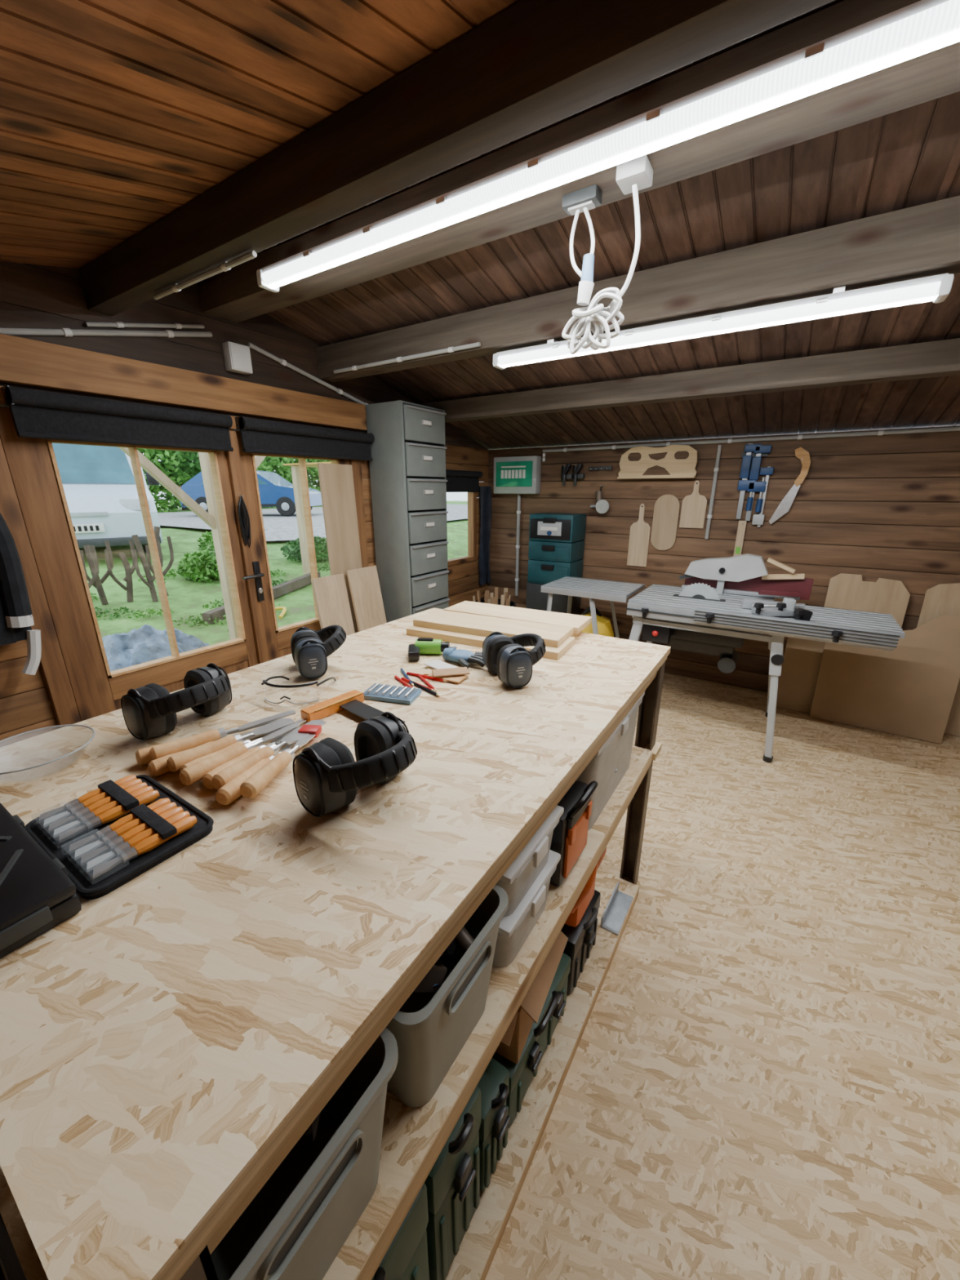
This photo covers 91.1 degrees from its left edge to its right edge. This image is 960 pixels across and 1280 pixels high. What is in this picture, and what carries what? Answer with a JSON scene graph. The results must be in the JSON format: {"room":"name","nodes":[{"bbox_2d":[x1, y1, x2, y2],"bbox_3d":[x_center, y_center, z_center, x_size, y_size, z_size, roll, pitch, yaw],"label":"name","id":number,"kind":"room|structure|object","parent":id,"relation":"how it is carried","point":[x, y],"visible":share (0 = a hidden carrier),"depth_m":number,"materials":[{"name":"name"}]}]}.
{"room":"woodworking shop","nodes":[
{"label":"woodworking shop","id":0,"kind":"room"},
{"bbox_2d":[0,262,488,747],"bbox_3d":[-1.272,-0.536,2.568,0.050,2.399,4.900,11,21,31],"label":"wall","id":1,"kind":"structure","parent":0,"point":[32,295],"depth_m":2.09,"materials":[{"name":"brown wood"}]},
{"bbox_2d":[0,513,41,675],"bbox_3d":[-1.805,-0.247,1.612,0.130,0.850,0.342,16,24,41],"label":"jacket","id":2,"kind":"object","parent":1,"relation":"hanging from","point":[16,620],"visible":1,"depth_m":1.71,"materials":[{"name":"fabric"}]},
{"bbox_2d":[0,327,212,337],"bbox_3d":[-1.888,-1.062,1.320,0.029,0.190,2.302,11,21,31],"label":"conduit","id":3,"kind":"object","parent":1,"relation":"attached to","point":[67,332],"visible":0.99,"depth_m":1.87,"materials":[{"name":"grey plastic"}]},
{"bbox_2d":[0,385,233,451],"bbox_3d":[-1.452,-0.911,1.992,0.108,0.165,0.795,11,21,31],"label":"roller blind","id":4,"kind":"object","parent":1,"relation":"attached to","point":[36,414],"visible":1,"depth_m":1.90,"materials":[{"name":"black fabric"}]},
{"bbox_2d":[0,406,264,721],"bbox_3d":[-1.464,-0.111,2.279,0.147,1.745,0.902,11,21,31],"label":"door","id":5,"kind":"structure","parent":1,"relation":"in","point":[97,691],"depth_m":2.02,"materials":[{"name":"brown wood"}]},
{"bbox_2d":[84,321,204,328],"bbox_3d":[-1.408,-1.342,2.010,0.021,0.121,0.474,11,21,31],"label":"conduit","id":6,"kind":"object","parent":1,"relation":"attached to","point":[117,324],"visible":1,"depth_m":1.98,"materials":[{"name":"grey plastic"}]},
{"bbox_2d":[0,333,367,431],"bbox_3d":[-1.651,-1.005,1.701,0.054,0.150,3.320,11,21,31],"label":"wooden beam","id":7,"kind":"structure","parent":1,"relation":"attached to","point":[23,361],"depth_m":2.03,"materials":[{"name":"brown wood"}]},
{"bbox_2d":[0,386,368,728],"bbox_3d":[-1.301,-0.240,2.595,0.090,1.820,1.800,11,21,31],"label":"door frame","id":8,"kind":"structure","parent":1,"relation":"attached to","point":[52,665],"depth_m":1.88,"materials":[{"name":"brown wood"}]},
{"bbox_2d":[222,341,253,374],"bbox_3d":[-1.191,-1.385,2.317,0.063,0.120,0.110,11,21,31],"label":"junction box","id":9,"kind":"object","parent":1,"relation":"attached to","point":[237,357],"visible":1,"depth_m":2.29,"materials":[{"name":"white plastic"}]},
{"bbox_2d":[225,430,269,664],"bbox_3d":[-1.249,-0.232,2.602,0.027,1.700,0.055,11,21,31],"label":"trim","id":10,"kind":"structure","parent":1,"relation":"attached to","point":[233,457],"depth_m":2.52,"materials":[{"name":"brown wood"}]},
{"bbox_2d":[238,495,250,547],"bbox_3d":[-1.227,-0.615,2.455,0.035,0.267,0.054,-1,18,-3],"label":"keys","id":11,"kind":"object","parent":10,"relation":"attached to","point":[246,535],"visible":1,"depth_m":2.46,"materials":[{"name":"metal"}]},
{"bbox_2d":[231,430,349,660],"bbox_3d":[-1.067,-0.322,2.941,0.058,1.745,0.779,11,21,31],"label":"door","id":12,"kind":"structure","parent":1,"relation":"in","point":[278,639],"depth_m":2.71,"materials":[{"name":"brown wood"}]},
{"bbox_2d":[233,416,374,460],"bbox_3d":[-0.962,-1.142,2.714,0.108,0.165,0.880,11,21,31],"label":"roller blind","id":13,"kind":"object","parent":1,"relation":"attached to","point":[257,435],"visible":1,"depth_m":2.62,"materials":[{"name":"black fabric"}]},
{"bbox_2d":[247,342,368,404],"bbox_3d":[-0.928,-1.501,2.739,0.029,0.216,0.865,11,21,31],"label":"conduit","id":14,"kind":"object","parent":1,"relation":"attached to","point":[281,361],"visible":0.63,"depth_m":2.63,"materials":[{"name":"grey plastic"}]},
{"bbox_2d":[447,492,476,565],"bbox_3d":[-0.269,-0.994,4.035,0.065,0.700,0.770,11,21,31],"label":"window","id":15,"kind":"structure","parent":1,"relation":"in","point":[472,497],"depth_m":4.30,"materials":[{"name":"brown wood"}]},
{"bbox_2d":[445,469,482,492],"bbox_3d":[-0.212,-1.317,3.905,0.053,0.175,0.790,11,21,31],"label":"window blind","id":16,"kind":"object","parent":1,"relation":"attached to","point":[458,481],"visible":0.56,"depth_m":4.01,"materials":[{"name":"black fabric"}]},
{"bbox_2d":[479,486,491,585],"bbox_3d":[0.046,-0.976,4.439,0.081,0.900,0.170,11,21,31],"label":"curtain","id":17,"kind":"object","parent":1,"relation":"hanging from","point":[485,492],"visible":1,"depth_m":4.41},
{"bbox_2d":[0,672,959,1279],"bbox_3d":[0.790,1.036,1.670,5.060,0.050,5.100,11,21,31],"label":"floor","id":18,"kind":"structure","parent":0,"point":[762,1082],"depth_m":1.34,"materials":[{"name":"wood"}]},
{"bbox_2d":[0,1213,26,1279],"bbox_3d":[-0.759,0.896,0.514,0.790,0.921,0.350,11,21,31],"label":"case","id":19,"kind":"object","parent":18,"relation":"on","point":[11,1268],"visible":1,"depth_m":0.78,"materials":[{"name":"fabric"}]},
{"bbox_2d":[311,573,355,635],"bbox_3d":[-0.882,0.073,3.022,0.162,0.959,0.240,11,21,31],"label":"plank","id":20,"kind":"object","parent":18,"relation":"on","point":[331,595],"visible":0.4,"depth_m":2.94,"materials":[{"name":"brown wood"}]},
{"bbox_2d":[0,607,671,1279],"bbox_3d":[-0.216,0.609,1.333,1.019,0.970,1.614,11,21,31],"label":"workbench","id":21,"kind":"object","parent":18,"relation":"on","point":[167,1044],"visible":0.8,"depth_m":0.59,"materials":[{"name":"brown wood"}]},
{"bbox_2d":[0,802,81,958],"bbox_3d":[-0.643,0.304,0.614,0.305,0.046,0.113,11,21,31],"label":"box","id":22,"kind":"object","parent":21,"relation":"on","point":[37,894],"visible":1,"depth_m":0.57,"materials":[{"name":"plastic"}]},
{"bbox_2d":[0,724,95,774],"bbox_3d":[-0.828,0.219,0.882,0.177,0.043,0.177,11,21,31],"label":"plastic bowl","id":23,"kind":"object","parent":21,"relation":"on","point":[84,726],"visible":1,"depth_m":0.90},
{"bbox_2d":[25,774,213,899],"bbox_3d":[-0.552,0.278,0.720,0.251,0.032,0.171,11,21,31],"label":"chisel set","id":24,"kind":"object","parent":21,"relation":"on","point":[105,837],"visible":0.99,"depth_m":0.69,"materials":[{"name":"black fabric"}]},
{"bbox_2d":[120,662,231,739],"bbox_3d":[-0.636,0.136,1.026,0.159,0.115,0.204,11,21,31],"label":"defender","id":25,"kind":"object","parent":21,"relation":"on","point":[149,711],"visible":1,"depth_m":0.97,"materials":[{"name":"plastic"}]},
{"bbox_2d":[135,710,326,804],"bbox_3d":[-0.451,0.208,0.926,0.309,0.044,0.294,11,21,31],"label":"chisel","id":26,"kind":"object","parent":21,"relation":"on","point":[232,765],"visible":1,"depth_m":0.87,"materials":[{"name":"wood"}]},
{"bbox_2d":[261,675,336,704],"bbox_3d":[-0.466,0.111,1.208,0.157,0.052,0.166,1,18,3],"label":"safety glasses","id":27,"kind":"object","parent":21,"relation":"on","point":[264,682],"visible":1,"depth_m":1.15,"materials":[{"name":"black plastic"}]},
{"bbox_2d":[210,1027,398,1279],"bbox_3d":[-0.302,0.576,0.567,0.347,0.255,0.267,11,21,31],"label":"storage bin","id":28,"kind":"object","parent":21,"relation":"on","point":[297,1224],"visible":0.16,"depth_m":0.53,"materials":[{"name":"grey plastic"}]},
{"bbox_2d":[290,625,346,679],"bbox_3d":[-0.459,0.026,1.356,0.152,0.124,0.173,-9,20,-25],"label":"defender","id":29,"kind":"object","parent":21,"relation":"on","point":[310,648],"visible":1,"depth_m":1.29,"materials":[{"name":"black plastic"}]},
{"bbox_2d":[300,689,404,723],"bbox_3d":[-0.274,0.169,1.071,0.227,0.026,0.154,11,21,31],"label":"square","id":30,"kind":"object","parent":21,"relation":"on","point":[351,701],"visible":0.91,"depth_m":1.09,"materials":[{"name":"orange wood"}]},
{"bbox_2d":[292,711,417,817],"bbox_3d":[-0.184,0.210,0.786,0.165,0.119,0.196,11,21,31],"label":"defender","id":31,"kind":"object","parent":21,"relation":"on","point":[327,777],"visible":1,"depth_m":0.73,"materials":[{"name":"plastic"}]},
{"bbox_2d":[363,683,422,704],"bbox_3d":[-0.225,0.133,1.195,0.135,0.020,0.075,5,18,15],"label":"box","id":32,"kind":"object","parent":21,"relation":"on","point":[380,692],"visible":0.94,"depth_m":1.18,"materials":[{"name":"blue plastic"}]},
{"bbox_2d":[371,1182,429,1279],"bbox_3d":[-0.306,1.044,0.760,0.372,0.397,0.316,11,21,31],"label":"tool case","id":33,"kind":"object","parent":21,"relation":"on","point":[406,1258],"visible":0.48,"depth_m":0.72,"materials":[{"name":"plastic"}]},
{"bbox_2d":[394,667,447,696],"bbox_3d":[-0.168,0.115,1.272,0.211,0.007,0.107,11,21,31],"label":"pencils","id":34,"kind":"object","parent":21,"relation":"on","point":[432,690],"visible":0.96,"depth_m":1.28,"materials":[{"name":"red paint"}]},
{"bbox_2d":[408,637,457,661],"bbox_3d":[-0.165,0.022,1.490,0.163,0.051,0.098,-10,20,-29],"label":"screwdriver","id":35,"kind":"object","parent":21,"relation":"on","point":[422,645],"visible":0.94,"depth_m":1.48,"materials":[{"name":"plastic"}]},
{"bbox_2d":[423,659,470,683],"bbox_3d":[-0.103,0.089,1.337,0.161,0.016,0.117,11,21,31],"label":"sandpaper","id":36,"kind":"object","parent":21,"relation":"on","point":[438,669],"visible":1,"depth_m":1.31,"materials":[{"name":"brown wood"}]},
{"bbox_2d":[386,884,508,1107],"bbox_3d":[-0.156,0.509,0.784,0.347,0.252,0.247,11,21,31],"label":"storage bin","id":37,"kind":"object","parent":21,"relation":"on","point":[433,1026],"visible":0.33,"depth_m":0.67,"materials":[{"name":"grey plastic"}]},
{"bbox_2d":[424,1085,481,1279],"bbox_3d":[-0.175,0.992,0.957,0.372,0.377,0.151,11,21,31],"label":"tool case","id":38,"kind":"object","parent":21,"relation":"on","point":[452,1184],"visible":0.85,"depth_m":0.84,"materials":[{"name":"plastic"}]},
{"bbox_2d":[442,648,485,668],"bbox_3d":[-0.043,0.055,1.413,0.148,0.044,0.102,5,18,16],"label":"gloves","id":39,"kind":"object","parent":21,"relation":"on","point":[462,656],"visible":0.82,"depth_m":1.41,"materials":[{"name":"blue fabric"}]},
{"bbox_2d":[476,1057,510,1191],"bbox_3d":[-0.103,1.010,1.080,0.372,0.267,0.106,11,21,31],"label":"tool case","id":40,"kind":"object","parent":21,"relation":"on","point":[493,1084],"visible":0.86,"depth_m":0.97,"materials":[{"name":"plastic"}]},
{"bbox_2d":[406,600,591,660],"bbox_3d":[0.078,-0.054,1.732,0.570,0.050,0.396,9,20,26],"label":"planks","id":41,"kind":"object","parent":21,"relation":"on","point":[468,623],"visible":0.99,"depth_m":1.67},
{"bbox_2d":[482,631,546,688],"bbox_3d":[0.104,0.047,1.305,0.155,0.115,0.183,-7,19,-21],"label":"defender","id":42,"kind":"object","parent":21,"relation":"on","point":[504,656],"visible":1,"depth_m":1.24,"materials":[{"name":"black plastic"}]},
{"bbox_2d":[492,849,560,967],"bbox_3d":[-0.017,0.512,1.000,0.318,0.124,0.222,11,21,31],"label":"storage box","id":43,"kind":"object","parent":21,"relation":"on","point":[514,929],"visible":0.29,"depth_m":0.89,"materials":[{"name":"plastic"}]},
{"bbox_2d":[496,804,564,916],"bbox_3d":[-0.017,0.405,0.966,0.318,0.131,0.222,11,21,31],"label":"storage box","id":44,"kind":"object","parent":43,"relation":"on","point":[520,876],"visible":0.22,"depth_m":0.86,"materials":[{"name":"plastic"}]},
{"bbox_2d":[492,953,570,1128],"bbox_3d":[0.025,0.980,1.283,0.367,0.202,0.346,11,21,31],"label":"tool case","id":45,"kind":"object","parent":21,"relation":"on","point":[522,1073],"visible":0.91,"depth_m":1.14,"materials":[{"name":"plastic"}]},
{"bbox_2d":[495,931,568,1064],"bbox_3d":[0.024,0.821,1.147,0.304,0.186,0.271,9,20,26],"label":"cardboard box","id":46,"kind":"object","parent":45,"relation":"on","point":[511,1046],"visible":0.29,"depth_m":1.05,"materials":[{"name":"cardboard"}]},
{"bbox_2d":[549,780,598,886],"bbox_3d":[0.107,0.406,1.144,0.330,0.225,0.160,11,21,31],"label":"case","id":47,"kind":"object","parent":21,"relation":"on","point":[570,835],"visible":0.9,"depth_m":1.04,"materials":[{"name":"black plastic"}]},
{"bbox_2d":[560,889,600,994],"bbox_3d":[0.190,0.893,1.522,0.367,0.222,0.221,11,21,31],"label":"tool case","id":48,"kind":"object","parent":21,"relation":"on","point":[581,938],"visible":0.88,"depth_m":1.39,"materials":[{"name":"plastic"}]},
{"bbox_2d":[564,847,606,927],"bbox_3d":[0.196,0.666,1.430,0.348,0.252,0.184,11,21,31],"label":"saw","id":49,"kind":"object","parent":48,"relation":"on","point":[578,911],"visible":0.18,"depth_m":1.33,"materials":[{"name":"plastic"}]},
{"bbox_2d":[576,691,644,830],"bbox_3d":[0.263,0.307,1.413,0.333,0.254,0.422,11,21,31],"label":"storage box","id":50,"kind":"object","parent":21,"relation":"on","point":[611,763],"visible":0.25,"depth_m":1.28,"materials":[{"name":"plastic"}]},
{"bbox_2d":[317,462,362,632],"bbox_3d":[-0.864,-0.303,3.115,0.067,1.618,0.260,11,21,31],"label":"plywood board","id":51,"kind":"object","parent":18,"relation":"on","point":[335,480],"visible":0.44,"depth_m":2.97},
{"bbox_2d":[346,565,386,631],"bbox_3d":[-0.710,0.005,3.203,0.182,0.979,0.250,11,21,31],"label":"plank","id":52,"kind":"object","parent":18,"relation":"on","point":[363,583],"visible":0.4,"depth_m":3.12,"materials":[{"name":"brown wood"}]},
{"bbox_2d":[365,400,449,622],"bbox_3d":[-0.474,-0.591,3.415,0.334,1.990,0.450,11,21,31],"label":"filing cabinet","id":53,"kind":"object","parent":18,"relation":"on","point":[407,465],"visible":0.75,"depth_m":3.17,"materials":[{"name":"metal"}]},
{"bbox_2d":[472,586,515,606],"bbox_3d":[0.116,-0.137,4.203,0.400,0.646,0.400,11,21,31],"label":"wood offcuts","id":54,"kind":"object","parent":18,"relation":"on","point":[504,601],"visible":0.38,"depth_m":4.12,"materials":[{"name":"wood"}]},
{"bbox_2d":[525,512,586,614],"bbox_3d":[0.647,-0.445,4.126,0.390,1.279,0.330,11,21,31],"label":"cases","id":55,"kind":"object","parent":18,"relation":"on","point":[556,549],"visible":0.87,"depth_m":3.93,"materials":[{"name":"plastic"}]},
{"bbox_2d":[541,576,644,638],"bbox_3d":[0.830,-0.018,3.563,0.620,0.813,0.544,11,21,31],"label":"table","id":56,"kind":"object","parent":18,"relation":"on","point":[592,588],"visible":0.77,"depth_m":3.35,"materials":[{"name":"metal"}]},
{"bbox_2d":[580,606,613,637],"bbox_3d":[0.746,0.079,3.513,0.551,0.654,0.329,-13,22,-35],"label":"vacuum cleaner","id":57,"kind":"object","parent":18,"relation":"on","point":[604,625],"visible":0.08,"depth_m":3.42,"materials":[{"name":"yellow plastic"}]},
{"bbox_2d":[626,553,905,763],"bbox_3d":[1.589,0.056,2.871,1.364,1.087,0.758,11,21,31],"label":"saw","id":58,"kind":"object","parent":18,"relation":"on","point":[722,603],"visible":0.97,"depth_m":2.78,"materials":[{"name":"metal"}]},
{"bbox_2d":[776,636,825,713],"bbox_3d":[2.286,0.197,3.212,0.380,0.604,0.165,11,21,31],"label":"sheet","id":59,"kind":"object","parent":18,"relation":"on","point":[800,668],"visible":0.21,"depth_m":3.25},
{"bbox_2d":[823,573,910,628],"bbox_3d":[2.509,0.039,3.156,0.420,0.938,0.078,11,21,31],"label":"leaning plywood offcut","id":60,"kind":"object","parent":18,"relation":"on","point":[845,591],"visible":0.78,"depth_m":3.06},
{"bbox_2d":[809,614,959,743],"bbox_3d":[2.571,0.195,2.979,0.680,0.749,0.202,11,21,31],"label":"sheet","id":61,"kind":"object","parent":18,"relation":"on","point":[909,690],"visible":0.81,"depth_m":2.94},
{"bbox_2d":[916,582,959,736],"bbox_3d":[2.881,0.117,2.914,0.340,0.937,0.096,11,21,31],"label":"leaning plywood offcut","id":62,"kind":"object","parent":18,"relation":"on","point":[940,599],"visible":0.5,"depth_m":2.90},
{"bbox_2d":[0,0,959,449],"bbox_3d":[0.815,-1.009,1.000,5.100,0.625,5.137,11,21,31],"label":"ceiling","id":63,"kind":"structure","parent":0,"point":[116,116],"depth_m":1.32,"materials":[{"name":"brown wood"}]},
{"bbox_2d":[152,250,257,299],"bbox_3d":[-0.910,-1.177,1.530,0.600,0.021,0.021,11,21,31],"label":"conduit","id":64,"kind":"object","parent":63,"relation":"attached to","point":[225,266],"visible":1,"depth_m":1.50,"materials":[{"name":"grey plastic"}]},
{"bbox_2d":[333,342,480,373],"bbox_3d":[-0.408,-1.425,2.391,0.970,0.023,0.023,11,21,31],"label":"conduit","id":65,"kind":"object","parent":63,"relation":"attached to","point":[450,349],"visible":1,"depth_m":2.35,"materials":[{"name":"grey plastic"}]},
{"bbox_2d":[79,0,834,315],"bbox_3d":[0.525,-0.966,0.601,4.860,0.136,0.085,11,21,31],"label":"ceiling beam","id":66,"kind":"structure","parent":63,"relation":"attached to","point":[534,65],"depth_m":0.95,"materials":[{"name":"wood"}]},
{"bbox_2d":[197,0,959,322],"bbox_3d":[0.798,-1.194,0.971,4.860,0.125,0.170,11,21,31],"label":"ceiling beam","id":67,"kind":"structure","parent":63,"relation":"attached to","point":[234,295],"depth_m":1.18,"materials":[{"name":"wood"}]},
{"bbox_2d":[561,155,653,354],"bbox_3d":[0.331,-1.029,1.308,0.242,0.394,0.102,11,21,31],"label":"cable","id":68,"kind":"object","parent":63,"relation":"hanging from","point":[633,175],"visible":1,"depth_m":1.32,"materials":[{"name":"grey plastic"}]},
{"bbox_2d":[256,0,959,292],"bbox_3d":[0.285,-1.156,1.138,2.586,0.064,0.130,11,21,31],"label":"light","id":69,"kind":"object","parent":63,"relation":"attached to","point":[922,27],"visible":1,"depth_m":1.01,"materials":[{"name":"white"}]},
{"bbox_2d":[315,195,959,382],"bbox_3d":[1.129,-1.209,1.504,4.860,0.159,0.110,11,21,31],"label":"ceiling beam","id":70,"kind":"structure","parent":63,"relation":"attached to","point":[923,240],"depth_m":1.64,"materials":[{"name":"wood"}]},
{"bbox_2d":[419,337,959,422],"bbox_3d":[1.574,-1.257,2.211,4.860,0.121,0.110,11,21,31],"label":"ceiling beam","id":71,"kind":"structure","parent":63,"relation":"attached to","point":[937,358],"depth_m":2.35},
{"bbox_2d":[493,273,954,369],"bbox_3d":[0.730,-1.175,1.786,1.556,0.076,0.080,11,21,31],"label":"light","id":72,"kind":"object","parent":63,"relation":"attached to","point":[936,288],"visible":1,"depth_m":1.61,"materials":[{"name":"white"}]},
{"bbox_2d":[487,425,959,692],"bbox_3d":[2.134,-0.486,3.365,4.980,1.819,0.050,11,21,31],"label":"wall","id":73,"kind":"structure","parent":0,"point":[873,507],"depth_m":3.28,"materials":[{"name":"brown wood"}]},
{"bbox_2d":[493,455,541,493],"bbox_3d":[0.322,-1.458,4.173,0.430,0.310,0.121,11,21,31],"label":"box","id":74,"kind":"object","parent":73,"relation":"attached to","point":[513,474],"visible":1,"depth_m":4.11,"materials":[{"name":"white plastic"}]},
{"bbox_2d":[515,494,520,595],"bbox_3d":[0.354,-0.872,4.392,0.042,0.930,0.042,11,21,31],"label":"conduit","id":75,"kind":"object","parent":73,"relation":"attached to","point":[518,510],"depth_m":4.37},
{"bbox_2d":[560,462,572,485],"bbox_3d":[0.735,-1.386,3.949,0.101,0.179,0.076,11,21,31],"label":"clamp","id":76,"kind":"object","parent":73,"relation":"attached to","point":[565,468],"visible":0.95,"depth_m":3.92,"materials":[{"name":"metal"}]},
{"bbox_2d":[572,462,585,485],"bbox_3d":[0.819,-1.369,3.898,0.101,0.179,0.076,11,21,31],"label":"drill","id":77,"kind":"object","parent":73,"relation":"attached to","point":[576,475],"visible":1,"depth_m":3.87,"materials":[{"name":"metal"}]},
{"bbox_2d":[590,484,609,513],"bbox_3d":[0.989,-1.147,3.844,0.166,0.219,0.090,11,21,31],"label":"grinder","id":78,"kind":"object","parent":73,"relation":"attached to","point":[602,506],"visible":1,"depth_m":3.81,"materials":[{"name":"metal"}]},
{"bbox_2d":[626,503,650,566],"bbox_3d":[1.282,-0.840,3.783,0.155,0.490,0.018,11,21,31],"label":"cutting board","id":79,"kind":"object","parent":73,"relation":"attached to","point":[639,535],"visible":1,"depth_m":3.79,"materials":[{"name":"brown wood"}]},
{"bbox_2d":[617,444,697,479],"bbox_3d":[1.333,-1.339,3.543,0.570,0.233,0.090,11,21,31],"label":"wooden template","id":80,"kind":"object","parent":73,"relation":"attached to","point":[672,461],"visible":1,"depth_m":3.52,"materials":[{"name":"brown wood"}]},
{"bbox_2d":[650,494,679,550],"bbox_3d":[1.437,-0.910,3.657,0.185,0.420,0.015,11,21,31],"label":"wooden board","id":81,"kind":"object","parent":73,"relation":"attached to","point":[667,507],"visible":1,"depth_m":3.65,"materials":[{"name":"brown wood"}]},
{"bbox_2d":[679,480,707,528],"bbox_3d":[1.599,-1.011,3.514,0.170,0.340,0.018,11,21,31],"label":"cutting board","id":82,"kind":"object","parent":73,"relation":"attached to","point":[693,511],"visible":1,"depth_m":3.52,"materials":[{"name":"brown wood"}]},
{"bbox_2d":[704,444,721,538],"bbox_3d":[1.694,-1.066,3.423,0.034,0.650,0.034,11,21,31],"label":"conduit","id":83,"kind":"object","parent":73,"relation":"attached to","point":[716,469],"visible":1,"depth_m":3.41,"materials":[{"name":"grey plastic"}]},
{"bbox_2d":[733,520,746,555],"bbox_3d":[1.876,-0.652,3.425,0.050,0.420,0.050,11,21,31],"label":"paint stirrer","id":84,"kind":"object","parent":73,"relation":"hanging from","point":[742,524],"visible":0.73,"depth_m":3.40,"materials":[{"name":"brown wood"}]},
{"bbox_2d":[542,426,959,452],"bbox_3d":[2.262,-1.291,2.968,4.100,0.054,0.031,11,21,31],"label":"conduit","id":85,"kind":"object","parent":73,"relation":"attached to","point":[880,433],"visible":0.99,"depth_m":3.14,"materials":[{"name":"grey plastic"}]},
{"bbox_2d":[735,443,772,520],"bbox_3d":[1.887,-1.092,3.274,0.180,0.510,0.051,11,21,31],"label":"clamp","id":86,"kind":"object","parent":73,"relation":"hanging from","point":[757,451],"visible":1,"depth_m":3.25,"materials":[{"name":"metal"}]},
{"bbox_2d":[751,466,773,527],"bbox_3d":[1.956,-0.989,3.263,0.080,0.400,0.050,11,21,31],"label":"clamp","id":87,"kind":"object","parent":73,"relation":"hanging from","point":[757,519],"visible":1,"depth_m":3.26,"materials":[{"name":"metal"}]},
{"bbox_2d":[768,447,810,524],"bbox_3d":[2.084,-1.028,3.164,0.175,0.495,0.050,11,21,31],"label":"saw","id":88,"kind":"object","parent":73,"relation":"attached to","point":[784,507],"visible":1,"depth_m":3.15,"materials":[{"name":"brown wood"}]},
{"label":"outside","id":89,"kind":"structure","parent":0,"visible":0},
{"bbox_2d":[79,500,467,644],"bbox_3d":[-11.610,-4.913,19.443,36.000,0.775,45.000,11,21,31],"label":"lawn","id":90,"kind":"structure","parent":89,"point":[186,597],"depth_m":6.13,"materials":[{"name":"green plant"}]},
{"bbox_2d":[52,443,163,553],"bbox_3d":[-7.179,-2.619,8.239,2.280,2.120,4.930,-14,23,-38],"label":"van","id":91,"kind":"object","parent":90,"relation":"on","point":[99,483],"visible":0.43,"depth_m":6.96,"materials":[{"name":"metal"}]},
{"bbox_2d":[79,526,173,604],"bbox_3d":[-4.098,-0.779,5.272,0.324,0.908,1.360,11,21,31],"label":"bare shrubs","id":92,"kind":"object","parent":90,"relation":"on","point":[90,550],"visible":0.64,"depth_m":5.37,"materials":[{"name":"brown plant"}]},
{"bbox_2d":[94,606,163,620],"label":"plants","id":93,"kind":"object","parent":90,"relation":"on","point":[150,611],"depth_m":5.03,"materials":[{"name":"green plant"}]},
{"bbox_2d":[102,624,209,671],"bbox_3d":[-2.898,0.062,4.013,0.850,0.392,1.000,11,21,31],"label":"rocks","id":94,"kind":"object","parent":90,"relation":"on","point":[146,643],"visible":0.5,"depth_m":3.84},
{"bbox_2d":[119,447,266,639],"bbox_3d":[-1.756,-0.767,3.573,1.716,2.449,5.400,11,21,31],"label":"wooden support post","id":95,"kind":"object","parent":90,"relation":"on","point":[211,518],"visible":0.11,"depth_m":3.80,"materials":[{"name":"brown wood"}]},
{"bbox_2d":[177,548,219,582],"bbox_3d":[-3.799,-1.045,6.631,0.796,0.481,0.812,11,21,31],"label":"shrub","id":96,"kind":"object","parent":90,"relation":"on","point":[192,564],"visible":0.7,"depth_m":6.42,"materials":[{"name":"green plant"}]},
{"bbox_2d":[172,598,226,628],"label":"plants","id":97,"kind":"object","parent":90,"relation":"on","point":[193,623],"depth_m":5.04,"materials":[{"name":"green plant"}]},
{"bbox_2d":[196,530,215,552],"bbox_3d":[-4.058,-1.527,7.632,0.941,0.698,0.926,11,21,31],"label":"shrub","id":98,"kind":"object","parent":90,"relation":"on","point":[206,538],"visible":0.08,"depth_m":7.37,"materials":[{"name":"green plant"}]},
{"bbox_2d":[137,448,330,512],"bbox_3d":[-13.774,-7.773,19.681,4.788,6.360,32.336,10,20,30],"label":"trees","id":99,"kind":"object","parent":90,"relation":"on","point":[180,466],"visible":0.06,"depth_m":19.82,"materials":[{"name":"green plant"}]},
{"bbox_2d":[201,571,320,624],"bbox_3d":[-2.690,-0.600,6.073,0.120,0.209,2.251,4,18,11],"label":"edging","id":100,"kind":"object","parent":90,"relation":"on","point":[282,588],"visible":0.52,"depth_m":6.19,"materials":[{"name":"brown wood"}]},
{"bbox_2d":[270,568,288,586],"label":"plants","id":101,"kind":"object","parent":90,"relation":"on","point":[275,572],"depth_m":6.97,"materials":[{"name":"green plant"}]},
{"bbox_2d":[280,536,328,562],"bbox_3d":[-2.956,-1.578,8.251,1.032,0.489,1.027,11,21,31],"label":"shrub","id":102,"kind":"object","parent":90,"relation":"on","point":[321,548],"visible":0.51,"depth_m":8.02,"materials":[{"name":"green plant"}]},
{"bbox_2d":[283,462,363,573],"bbox_3d":[-1.226,-2.073,8.172,1.600,1.740,3.600,11,21,31],"label":"wooden post","id":103,"kind":"structure","parent":90,"relation":"on","point":[295,467],"depth_m":7.06,"materials":[{"name":"brown wood"}]},
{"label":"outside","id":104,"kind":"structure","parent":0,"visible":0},
{"bbox_2d":[157,503,467,541],"bbox_3d":[-3.869,-5.176,19.228,11.895,0.190,18.000,11,21,31],"label":"gravel drive","id":105,"kind":"structure","parent":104,"point":[277,526],"depth_m":12.86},
{"bbox_2d":[178,470,322,515],"bbox_3d":[-7.508,-4.891,15.655,4.077,1.420,1.736,0,18,0],"label":"car","id":106,"kind":"object","parent":105,"relation":"on","point":[275,491],"visible":0.38,"depth_m":14.91,"materials":[{"name":"blue metal"}]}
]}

